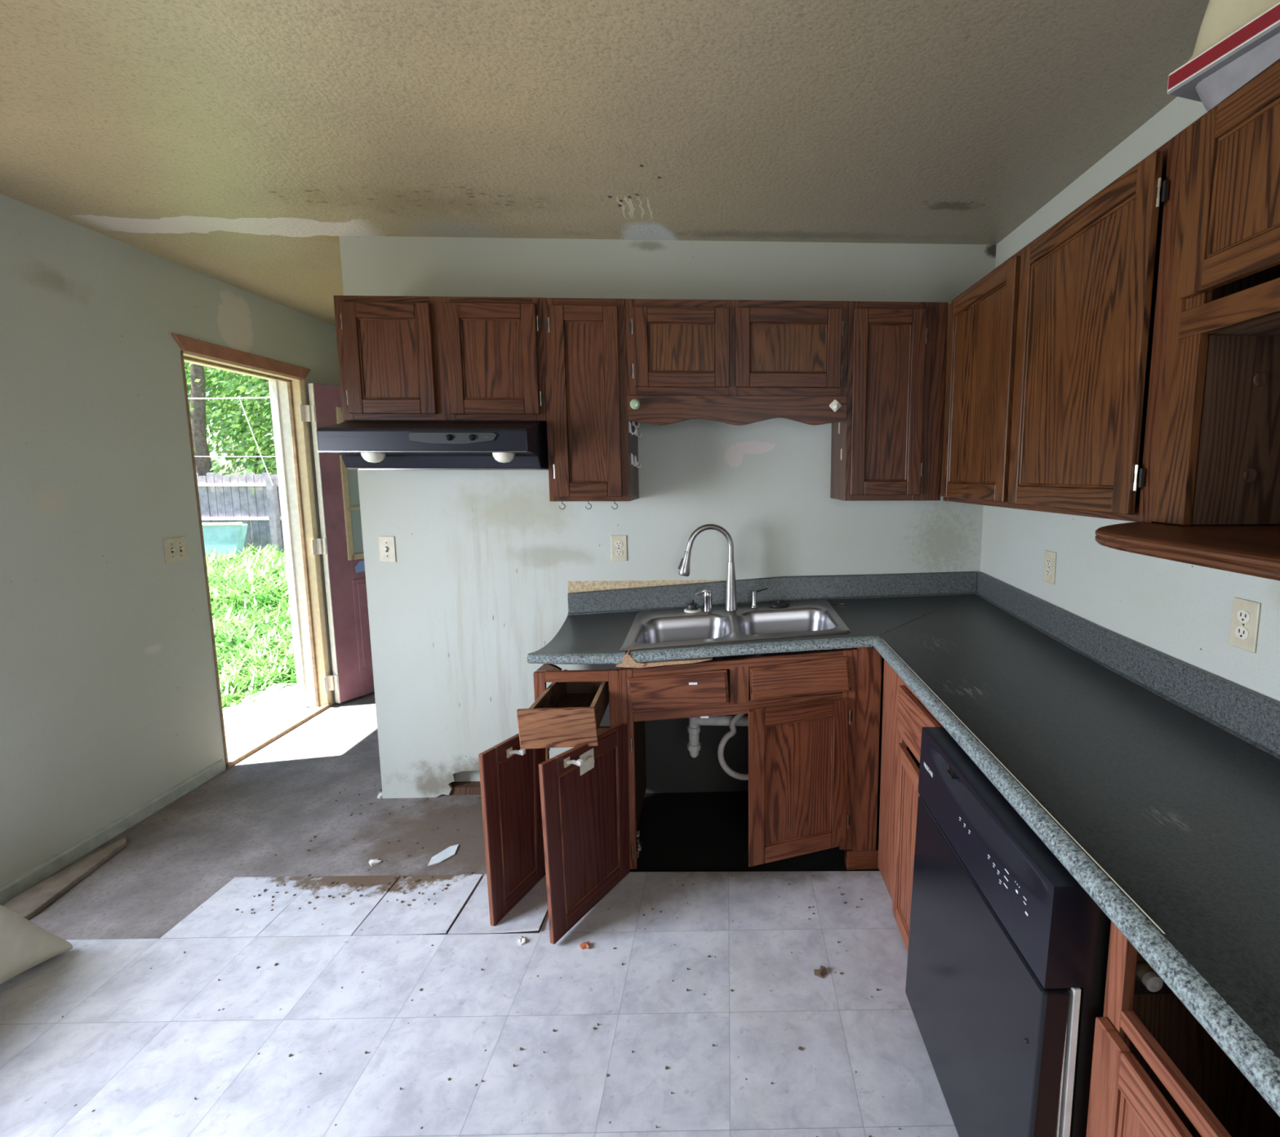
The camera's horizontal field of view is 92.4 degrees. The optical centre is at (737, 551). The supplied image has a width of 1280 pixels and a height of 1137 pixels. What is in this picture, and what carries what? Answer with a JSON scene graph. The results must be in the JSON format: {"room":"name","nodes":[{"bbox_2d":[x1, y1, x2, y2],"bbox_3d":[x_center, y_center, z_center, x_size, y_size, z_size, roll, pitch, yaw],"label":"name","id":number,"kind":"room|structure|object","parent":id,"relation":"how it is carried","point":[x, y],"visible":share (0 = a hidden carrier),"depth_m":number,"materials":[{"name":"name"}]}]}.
{"room":"damaged room","nodes":[
{"label":"damaged room","id":0,"kind":"room"},
{"bbox_2d":[0,193,340,886],"bbox_3d":[-2.669,0.042,1.716,0.130,2.504,7.300,0,7,-2],"label":"wall","id":1,"kind":"structure","parent":0,"point":[109,699],"depth_m":2.50,"materials":[{"name":"paint"}]},
{"bbox_2d":[0,759,225,905],"bbox_3d":[-2.624,1.165,2.582,0.012,0.060,1.095,0,7,-2],"label":"baseboard","id":2,"kind":"structure","parent":1,"relation":"attached to","point":[45,869],"depth_m":2.50,"materials":[{"name":"paint"}]},
{"bbox_2d":[163,536,188,564],"bbox_3d":[-2.638,-0.008,2.858,0.016,0.115,0.118,0,7,-2],"label":"light switch","id":3,"kind":"object","parent":1,"relation":"attached to","point":[175,548],"visible":1,"depth_m":2.85,"materials":[{"name":"beige plastic"}]},
{"bbox_2d":[179,350,228,767],"bbox_3d":[-2.653,0.083,3.024,0.009,2.098,0.012,0,7,-2],"label":"trim","id":4,"kind":"structure","parent":1,"relation":"attached to","point":[181,352],"depth_m":3.02,"materials":[{"name":"brown wood"}]},
{"bbox_2d":[170,333,310,379],"bbox_3d":[-2.662,-1.047,3.325,0.016,0.070,0.976,0,7,-2],"label":"trim","id":5,"kind":"structure","parent":1,"relation":"attached to","point":[188,344],"depth_m":3.22,"materials":[{"name":"brown wood"}]},
{"bbox_2d":[179,349,332,708],"bbox_3d":[-2.751,-0.002,3.432,0.174,2.165,0.970,0,7,-2],"label":"trim","id":6,"kind":"structure","parent":1,"relation":"attached to","point":[291,434],"depth_m":3.82,"materials":[{"name":"brown wood"}]},
{"bbox_2d":[226,703,330,768],"bbox_3d":[-2.770,1.074,3.566,0.230,0.047,0.850,0,7,-2],"label":"threshold","id":7,"kind":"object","parent":1,"relation":"attached to","point":[254,743],"depth_m":3.55,"materials":[{"name":"brown wood"}]},
{"bbox_2d":[299,382,374,703],"bbox_3d":[-2.463,-0.065,4.234,0.061,2.055,0.930,3,8,26],"label":"door","id":8,"kind":"structure","parent":1,"relation":"in","point":[341,542],"depth_m":3.96,"materials":[{"name":"red wood"}]},
{"bbox_2d":[0,692,958,1136],"bbox_3d":[-1.475,1.320,1.863,5.635,0.130,7.720,0,7,-1],"label":"floor","id":9,"kind":"structure","parent":0,"point":[148,1028],"depth_m":1.73,"materials":[{"name":"tile"}]},
{"bbox_2d":[0,904,72,984],"bbox_3d":[-2.165,1.018,1.444,0.213,0.569,0.836,0,7,1],"label":"cushion","id":10,"kind":"object","parent":9,"relation":"on","point":[24,945],"visible":1,"depth_m":1.76,"materials":[{"name":"beige fabric"}]},
{"bbox_2d":[2,836,126,919],"bbox_3d":[-2.521,1.225,2.250,0.134,0.021,0.536,-2,7,-12],"label":"plank","id":11,"kind":"object","parent":9,"relation":"on","point":[28,904],"visible":0.74,"depth_m":2.22,"materials":[{"name":"brown wood"}]},
{"bbox_2d":[368,857,381,866],"bbox_3d":[-1.421,1.213,2.378,0.042,0.012,0.036,7,10,42],"label":"paper scrap","id":12,"kind":"object","parent":9,"relation":"on","point":[372,862],"visible":1,"depth_m":2.37,"materials":[{"name":"white paper"}]},
{"bbox_2d":[377,791,382,799],"bbox_3d":[-1.684,1.152,2.871,0.041,0.012,0.038,6,9,41],"label":"paper scrap","id":13,"kind":"object","parent":9,"relation":"on","point":[380,796],"visible":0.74,"depth_m":2.86,"materials":[{"name":"white paper"}]},
{"bbox_2d":[427,844,458,866],"bbox_3d":[-1.167,1.211,2.418,0.060,0.005,0.150,4,8,27],"label":"shard","id":14,"kind":"object","parent":9,"relation":"on","point":[450,851],"visible":1,"depth_m":2.41},
{"bbox_2d":[351,876,548,935],"bbox_3d":[-1.252,1.240,2.110,1.213,0.024,0.296,0,7,-1],"label":"underlayment","id":15,"kind":"object","parent":9,"relation":"on","point":[481,878],"visible":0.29,"depth_m":2.01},
{"bbox_2d":[160,874,547,938],"bbox_3d":[-1.254,1.219,2.110,1.215,0.017,0.322,0,7,-2],"label":"floor","id":16,"kind":"structure","parent":15,"relation":"on","point":[217,917],"depth_m":2.08,"materials":[{"name":"tile"}]},
{"bbox_2d":[440,781,480,795],"bbox_3d":[-1.214,1.134,2.912,0.500,0.038,0.058,0,7,-2],"label":"baseboard","id":17,"kind":"structure","parent":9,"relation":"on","point":[465,788],"depth_m":2.88,"materials":[{"name":"brown wood"}]},
{"bbox_2d":[62,785,900,1136],"bbox_3d":[-0.744,1.240,2.074,2.366,0.034,2.225,0,7,-2],"label":"debris","id":18,"kind":"object","parent":9,"relation":"on","point":[800,1048],"visible":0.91,"depth_m":2.13,"materials":[{"name":"brown soil"}]},
{"bbox_2d":[517,935,525,945],"bbox_3d":[-0.686,1.238,1.936,0.032,0.012,0.020,7,10,43],"label":"paper scrap","id":19,"kind":"object","parent":9,"relation":"on","point":[522,940],"visible":1,"depth_m":1.93,"materials":[{"name":"white paper"}]},
{"bbox_2d":[478,663,620,926],"bbox_3d":[-0.544,0.806,2.343,0.325,0.830,0.913,2,7,16],"label":"base cabinet","id":20,"kind":"object","parent":9,"relation":"on","point":[568,713],"visible":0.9,"depth_m":2.06,"materials":[{"name":"brown wood"}]},
{"bbox_2d":[579,941,589,949],"bbox_3d":[-0.481,1.240,1.916,0.030,0.012,0.027,0,7,-2],"label":"chip","id":21,"kind":"object","parent":9,"relation":"on","point":[586,944],"visible":1,"depth_m":1.91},
{"bbox_2d":[538,648,857,944],"bbox_3d":[-0.092,0.765,2.362,1.059,0.844,0.986,0,7,-2],"label":"base cabinet","id":22,"kind":"object","parent":9,"relation":"on","point":[801,708],"visible":0.99,"depth_m":2.19,"materials":[{"name":"brown wood"}]},
{"bbox_2d":[527,571,977,667],"bbox_3d":[0.182,0.264,2.487,1.877,0.260,0.636,0,7,-2],"label":"countertop","id":23,"kind":"structure","parent":22,"relation":"on","point":[595,628],"depth_m":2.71,"materials":[{"name":"laminate"}]},
{"bbox_2d":[527,610,643,664],"bbox_3d":[-0.584,0.351,2.461,0.343,0.096,0.618,0,7,-2],"label":"countertop","id":24,"kind":"structure","parent":23,"relation":"on","point":[599,638],"depth_m":2.39,"materials":[{"name":"laminate"}]},
{"bbox_2d":[677,524,737,611],"bbox_3d":[-0.131,0.071,2.627,0.262,0.385,0.083,-2,7,-16],"label":"faucet","id":25,"kind":"object","parent":23,"relation":"on","point":[731,605],"visible":1,"depth_m":2.63,"materials":[{"name":"metal"}]},
{"bbox_2d":[620,600,850,676],"bbox_3d":[-0.010,0.370,2.485,0.858,0.237,0.521,0,7,-2],"label":"sink","id":26,"kind":"object","parent":23,"relation":"in","point":[666,628],"visible":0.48,"depth_m":2.60,"materials":[{"name":"silver metal"}]},
{"bbox_2d":[684,600,701,613],"bbox_3d":[-0.196,0.238,2.667,0.076,0.052,0.076,0,7,-2],"label":"drain stopper","id":27,"kind":"object","parent":26,"relation":"on","point":[691,607],"visible":1,"depth_m":2.65,"materials":[{"name":"black rubber"}]},
{"bbox_2d":[687,715,748,757],"bbox_3d":[-0.010,0.662,2.501,0.452,0.384,0.064,0,7,-2],"label":"drain pipe","id":28,"kind":"object","parent":26,"relation":"attached to","point":[694,746],"visible":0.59,"depth_m":2.49,"materials":[{"name":"plastic"}]},
{"bbox_2d":[717,714,748,780],"bbox_3d":[-0.012,0.785,2.474,0.136,0.301,0.045,0,7,-2],"label":"hose","id":29,"kind":"object","parent":28,"relation":"attached to","point":[736,717],"visible":0.92,"depth_m":2.46,"materials":[{"name":"plastic"}]},
{"bbox_2d":[751,587,767,608],"bbox_3d":[0.099,0.204,2.686,0.079,0.082,0.034,-1,7,-7],"label":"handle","id":30,"kind":"object","parent":26,"relation":"on","point":[754,605],"visible":1,"depth_m":2.67,"materials":[{"name":"metal"}]},
{"bbox_2d":[768,600,789,608],"bbox_3d":[0.186,0.227,2.690,0.092,0.024,0.092,0,7,-2],"label":"drain cover","id":31,"kind":"object","parent":26,"relation":"on","point":[779,603],"visible":1,"depth_m":2.67,"materials":[{"name":"black rubber"}]},
{"bbox_2d":[813,965,826,978],"bbox_3d":[0.248,1.253,1.811,0.031,0.012,0.035,6,9,39],"label":"debris","id":32,"kind":"object","parent":9,"relation":"on","point":[821,971],"visible":1,"depth_m":1.81,"materials":[{"name":"brown"}]},
{"bbox_2d":[844,646,881,870],"bbox_3d":[0.489,0.783,2.303,0.138,0.881,0.058,0,7,-2],"label":"cabinet filler","id":33,"kind":"object","parent":9,"relation":"on","point":[864,855],"visible":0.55,"depth_m":2.28,"materials":[{"name":"brown wood"}]},
{"bbox_2d":[877,659,942,953],"bbox_3d":[0.826,0.815,1.949,0.623,0.848,0.630,0,7,-2],"label":"base cabinet","id":34,"kind":"object","parent":9,"relation":"on","point":[904,715],"visible":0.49,"depth_m":1.97,"materials":[{"name":"brown wood"}]},
{"bbox_2d":[872,572,1279,1116],"bbox_3d":[0.835,0.375,1.385,0.694,0.205,2.896,0,7,-2],"label":"countertop","id":35,"kind":"structure","parent":34,"relation":"on","point":[1152,776],"depth_m":1.22,"materials":[{"name":"laminate"}]},
{"bbox_2d":[905,726,1111,1136],"bbox_3d":[0.805,0.900,1.310,0.682,0.838,0.609,0,7,-2],"label":"dishwasher","id":36,"kind":"object","parent":9,"relation":"on","point":[1008,953],"visible":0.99,"depth_m":1.14,"materials":[{"name":"black metal"}]},
{"bbox_2d":[1058,906,1111,1136],"bbox_3d":[0.847,0.895,1.312,0.598,0.823,0.591,0,7,-2],"label":"tub","id":37,"kind":"object","parent":36,"relation":"in","point":[1096,928],"depth_m":0.98,"materials":[{"name":"metal"}]},
{"bbox_2d":[1085,920,1279,1136],"bbox_3d":[0.885,0.969,0.728,0.617,0.845,0.563,0,7,-2],"label":"base cabinet","id":38,"kind":"object","parent":9,"relation":"on","point":[1157,1072],"visible":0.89,"depth_m":0.94,"materials":[{"name":"brown wood"}]},
{"bbox_2d":[0,0,1208,325],"bbox_3d":[-0.739,-1.260,1.627,4.013,0.100,7.500,0,7,-2],"label":"ceiling","id":39,"kind":"structure","parent":0,"point":[235,143],"depth_m":1.70,"materials":[{"name":"beige paint"}]},
{"bbox_2d":[338,235,996,798],"bbox_3d":[-0.221,-0.097,2.810,2.900,2.504,0.120,0,7,-2],"label":"wall","id":40,"kind":"structure","parent":0,"point":[484,571],"depth_m":2.74,"materials":[{"name":"paint"}]},
{"bbox_2d":[377,536,395,562],"bbox_3d":[-1.562,-0.010,2.701,0.070,0.116,0.016,0,7,-2],"label":"light switch","id":41,"kind":"object","parent":40,"relation":"attached to","point":[386,544],"visible":1,"depth_m":2.70,"materials":[{"name":"beige plastic"}]},
{"bbox_2d":[333,295,546,422],"bbox_3d":[-1.139,-0.756,2.468,0.776,0.462,0.323,0,7,-2],"label":"upper cabinet","id":42,"kind":"object","parent":40,"relation":"attached to","point":[400,357],"visible":0.96,"depth_m":2.32,"materials":[{"name":"brown wood"}]},
{"bbox_2d":[316,420,548,470],"bbox_3d":[-1.135,-0.420,2.411,0.740,0.188,0.517,0,7,-2],"label":"range hood","id":43,"kind":"object","parent":42,"relation":"attached to","point":[370,445],"visible":0.98,"depth_m":2.23,"materials":[{"name":"black metal"}]},
{"bbox_2d":[542,297,642,509],"bbox_3d":[-0.578,-0.586,2.510,0.346,0.808,0.323,0,7,-2],"label":"upper cabinet","id":44,"kind":"object","parent":40,"relation":"attached to","point":[593,448],"visible":0.97,"depth_m":2.36,"materials":[{"name":"brown wood"}]},
{"bbox_2d":[610,535,626,560],"bbox_3d":[-0.535,-0.015,2.743,0.071,0.117,0.008,0,7,-2],"label":"wall outlet","id":45,"kind":"object","parent":40,"relation":"attached to","point":[618,543],"visible":1,"depth_m":2.74,"materials":[{"name":"beige plastic"}]},
{"bbox_2d":[614,541,622,546],"bbox_3d":[-0.535,-0.035,2.739,0.033,0.029,0.004,0,7,-2],"label":"socket","id":46,"kind":"object","parent":45,"relation":"attached to","point":[617,544],"depth_m":2.74,"materials":[{"name":"white plastic"}]},
{"bbox_2d":[615,549,622,555],"bbox_3d":[-0.535,0.004,2.744,0.033,0.029,0.004,0,7,-2],"label":"socket","id":47,"kind":"object","parent":45,"relation":"attached to","point":[618,552],"depth_m":2.74,"materials":[{"name":"white plastic"}]},
{"bbox_2d":[625,298,848,395],"bbox_3d":[-0.004,-0.809,2.504,0.862,0.362,0.323,0,7,-2],"label":"upper cabinet","id":48,"kind":"object","parent":40,"relation":"attached to","point":[674,347],"visible":0.98,"depth_m":2.35,"materials":[{"name":"brown wood"}]},
{"bbox_2d":[626,395,847,425],"bbox_3d":[0.003,-0.552,2.366,0.861,0.113,0.055,0,7,-2],"label":"valance","id":49,"kind":"object","parent":48,"relation":"attached to","point":[656,410],"visible":1,"depth_m":2.37,"materials":[{"name":"brown wood"}]},
{"bbox_2d":[567,571,977,615],"bbox_3d":[0.171,0.202,2.783,1.877,0.211,0.033,0,7,-2],"label":"backsplash","id":50,"kind":"structure","parent":40,"relation":"attached to","point":[802,588],"depth_m":2.78,"materials":[{"name":"laminate"}]},
{"bbox_2d":[830,301,948,501],"bbox_3d":[0.624,-0.608,2.553,0.396,0.774,0.323,0,7,-2],"label":"upper cabinet","id":51,"kind":"object","parent":40,"relation":"attached to","point":[888,446],"visible":1,"depth_m":2.40,"materials":[{"name":"brown wood"}]},
{"bbox_2d":[980,96,1279,702],"bbox_3d":[1.265,0.181,0.582,0.100,2.504,4.720,0,7,-2],"label":"wall","id":52,"kind":"structure","parent":0,"point":[1182,611],"depth_m":1.80,"materials":[{"name":"paint"}]},
{"bbox_2d":[1043,550,1056,584],"bbox_3d":[1.148,0.057,2.233,0.008,0.118,0.073,0,7,-2],"label":"wall outlet","id":53,"kind":"object","parent":52,"relation":"attached to","point":[1050,557],"visible":1,"depth_m":2.23,"materials":[{"name":"beige plastic"}]},
{"bbox_2d":[1045,558,1051,565],"bbox_3d":[1.147,0.038,2.231,0.004,0.029,0.033,0,7,-2],"label":"socket","id":54,"kind":"object","parent":53,"relation":"attached to","point":[1048,561],"depth_m":2.23,"materials":[{"name":"white plastic"}]},
{"bbox_2d":[1045,568,1051,576],"bbox_3d":[1.147,0.077,2.236,0.004,0.029,0.033,0,7,-2],"label":"socket","id":55,"kind":"object","parent":53,"relation":"attached to","point":[1048,571],"depth_m":2.23,"materials":[{"name":"white plastic"}]},
{"bbox_2d":[941,128,1184,523],"bbox_3d":[0.994,-0.517,1.822,0.338,0.774,1.173,0,7,-2],"label":"upper cabinet","id":56,"kind":"object","parent":52,"relation":"attached to","point":[1055,356],"visible":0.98,"depth_m":1.54,"materials":[{"name":"brown wood"}]},
{"bbox_2d":[974,572,1279,759],"bbox_3d":[1.166,0.371,1.387,0.032,0.197,2.876,0,7,-2],"label":"backsplash","id":57,"kind":"structure","parent":52,"relation":"attached to","point":[1252,717],"depth_m":1.67,"materials":[{"name":"laminate"}]},
{"bbox_2d":[1094,58,1279,581],"bbox_3d":[0.925,-0.384,0.877,0.548,0.803,0.870,0,7,-2],"label":"upper cabinet","id":58,"kind":"object","parent":52,"relation":"attached to","point":[1216,500],"visible":0.99,"depth_m":1.15,"materials":[{"name":"brown wood"}]},
{"bbox_2d":[1094,521,1279,581],"bbox_3d":[0.924,-0.001,0.924,0.546,0.030,0.870,0,7,-2],"label":"shelf","id":59,"kind":"object","parent":58,"relation":"attached to","point":[1252,548],"depth_m":0.95,"materials":[{"name":"brown wood"}]},
{"bbox_2d":[1167,0,1279,111],"bbox_3d":[1.066,-0.961,1.026,0.262,0.300,0.500,-2,7,-16],"label":"storage bin","id":60,"kind":"object","parent":58,"relation":"on","point":[1237,40],"visible":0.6,"depth_m":1.13,"materials":[{"name":"beige plastic"}]},
{"bbox_2d":[1229,597,1261,653],"bbox_3d":[1.179,0.170,1.413,0.008,0.117,0.069,0,7,-2],"label":"wall outlet","id":61,"kind":"object","parent":52,"relation":"attached to","point":[1246,613],"visible":1,"depth_m":1.41,"materials":[{"name":"beige plastic"}]},
{"bbox_2d":[1235,626,1248,639],"bbox_3d":[1.178,0.190,1.415,0.004,0.029,0.033,0,7,-2],"label":"socket","id":62,"kind":"object","parent":61,"relation":"attached to","point":[1241,633],"depth_m":1.41,"materials":[{"name":"white plastic"}]},
{"bbox_2d":[1236,610,1250,622],"bbox_3d":[1.178,0.151,1.410,0.004,0.029,0.033,0,7,-2],"label":"socket","id":63,"kind":"object","parent":61,"relation":"attached to","point":[1242,616],"depth_m":1.41,"materials":[{"name":"white plastic"}]},
{"label":"outside","id":64,"kind":"structure","parent":0,"visible":0},
{"bbox_3d":[-21.740,0.515,11.086,37.292,0.300,42.000,0,7,-2],"label":"ground","id":65,"kind":"structure","parent":64,"visible":0},
{"bbox_2d":[201,522,248,557],"bbox_3d":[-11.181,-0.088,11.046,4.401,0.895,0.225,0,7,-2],"label":"pool","id":66,"kind":"object","parent":65,"relation":"on","point":[224,536],"visible":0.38,"depth_m":11.01,"materials":[{"name":"teal plastic"}]},
{"bbox_2d":[184,361,266,522],"bbox_3d":[-11.624,-3.137,12.640,3.627,6.663,3.624,0,7,-2],"label":"leafy tree","id":67,"kind":"object","parent":65,"relation":"on","point":[198,418],"visible":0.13,"depth_m":11.80,"materials":[{"name":"green plant"}]},
{"bbox_2d":[185,363,276,475],"bbox_3d":[-11.651,-3.979,15.405,7.813,7.648,3.180,0,7,-2],"label":"leafy tree","id":68,"kind":"object","parent":65,"relation":"on","point":[234,466],"visible":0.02,"depth_m":15.13,"materials":[{"name":"green plant"}]},
{"bbox_2d":[186,363,277,494],"bbox_3d":[-9.968,-2.936,12.902,3.157,6.196,3.554,0,7,-2],"label":"leafy tree","id":69,"kind":"object","parent":65,"relation":"on","point":[267,435],"visible":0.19,"depth_m":12.27,"materials":[{"name":"green plant"}]},
{"bbox_2d":[196,472,284,553],"bbox_3d":[-10.196,-0.615,11.611,5.416,1.799,0.194,0,7,-2],"label":"picket fence","id":70,"kind":"object","parent":65,"relation":"on","point":[228,499],"visible":0.18,"depth_m":11.65,"materials":[{"name":"grey wood"}]},
{"bbox_2d":[205,542,297,713],"bbox_3d":[-6.680,0.439,8.417,3.032,0.496,11.851,-7,10,-44],"label":"grass","id":71,"kind":"structure","parent":65,"relation":"on","point":[249,595],"depth_m":6.39,"materials":[{"name":"green plant"}]},
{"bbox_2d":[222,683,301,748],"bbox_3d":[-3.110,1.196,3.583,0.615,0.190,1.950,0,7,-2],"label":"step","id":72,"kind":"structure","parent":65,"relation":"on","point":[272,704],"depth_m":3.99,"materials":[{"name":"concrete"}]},
{"bbox_2d":[254,417,272,473],"bbox_3d":[-8.091,-2.807,12.978,3.440,5.918,3.518,0,7,2],"label":"leafy tree","id":73,"kind":"object","parent":65,"relation":"on","point":[257,421],"visible":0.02,"depth_m":12.09,"materials":[{"name":"green plant"}]},
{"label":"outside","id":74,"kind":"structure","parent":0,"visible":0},
{"bbox_2d":[188,396,270,399],"bbox_3d":[-10.396,-2.870,11.093,6.001,0.161,0.025,0,7,-2],"label":"overhead cable","id":75,"kind":"object","parent":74,"point":[262,397],"visible":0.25,"depth_m":11.13,"materials":[{"name":"metal"}]},
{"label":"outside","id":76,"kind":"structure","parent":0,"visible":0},
{"bbox_2d":[194,456,275,457],"bbox_3d":[-10.396,-1.850,11.220,6.001,0.206,0.014,0,7,-2],"label":"overhead cable","id":77,"kind":"object","parent":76,"point":[194,456],"visible":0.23,"depth_m":11.27,"materials":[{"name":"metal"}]},
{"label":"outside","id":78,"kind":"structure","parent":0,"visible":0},
{"bbox_2d":[239,399,273,485],"bbox_3d":[-8.922,-2.033,11.254,0.467,1.605,0.018,0,7,-2],"label":"overhead cable","id":79,"kind":"object","parent":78,"point":[239,399],"visible":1,"depth_m":11.25,"materials":[{"name":"metal"}]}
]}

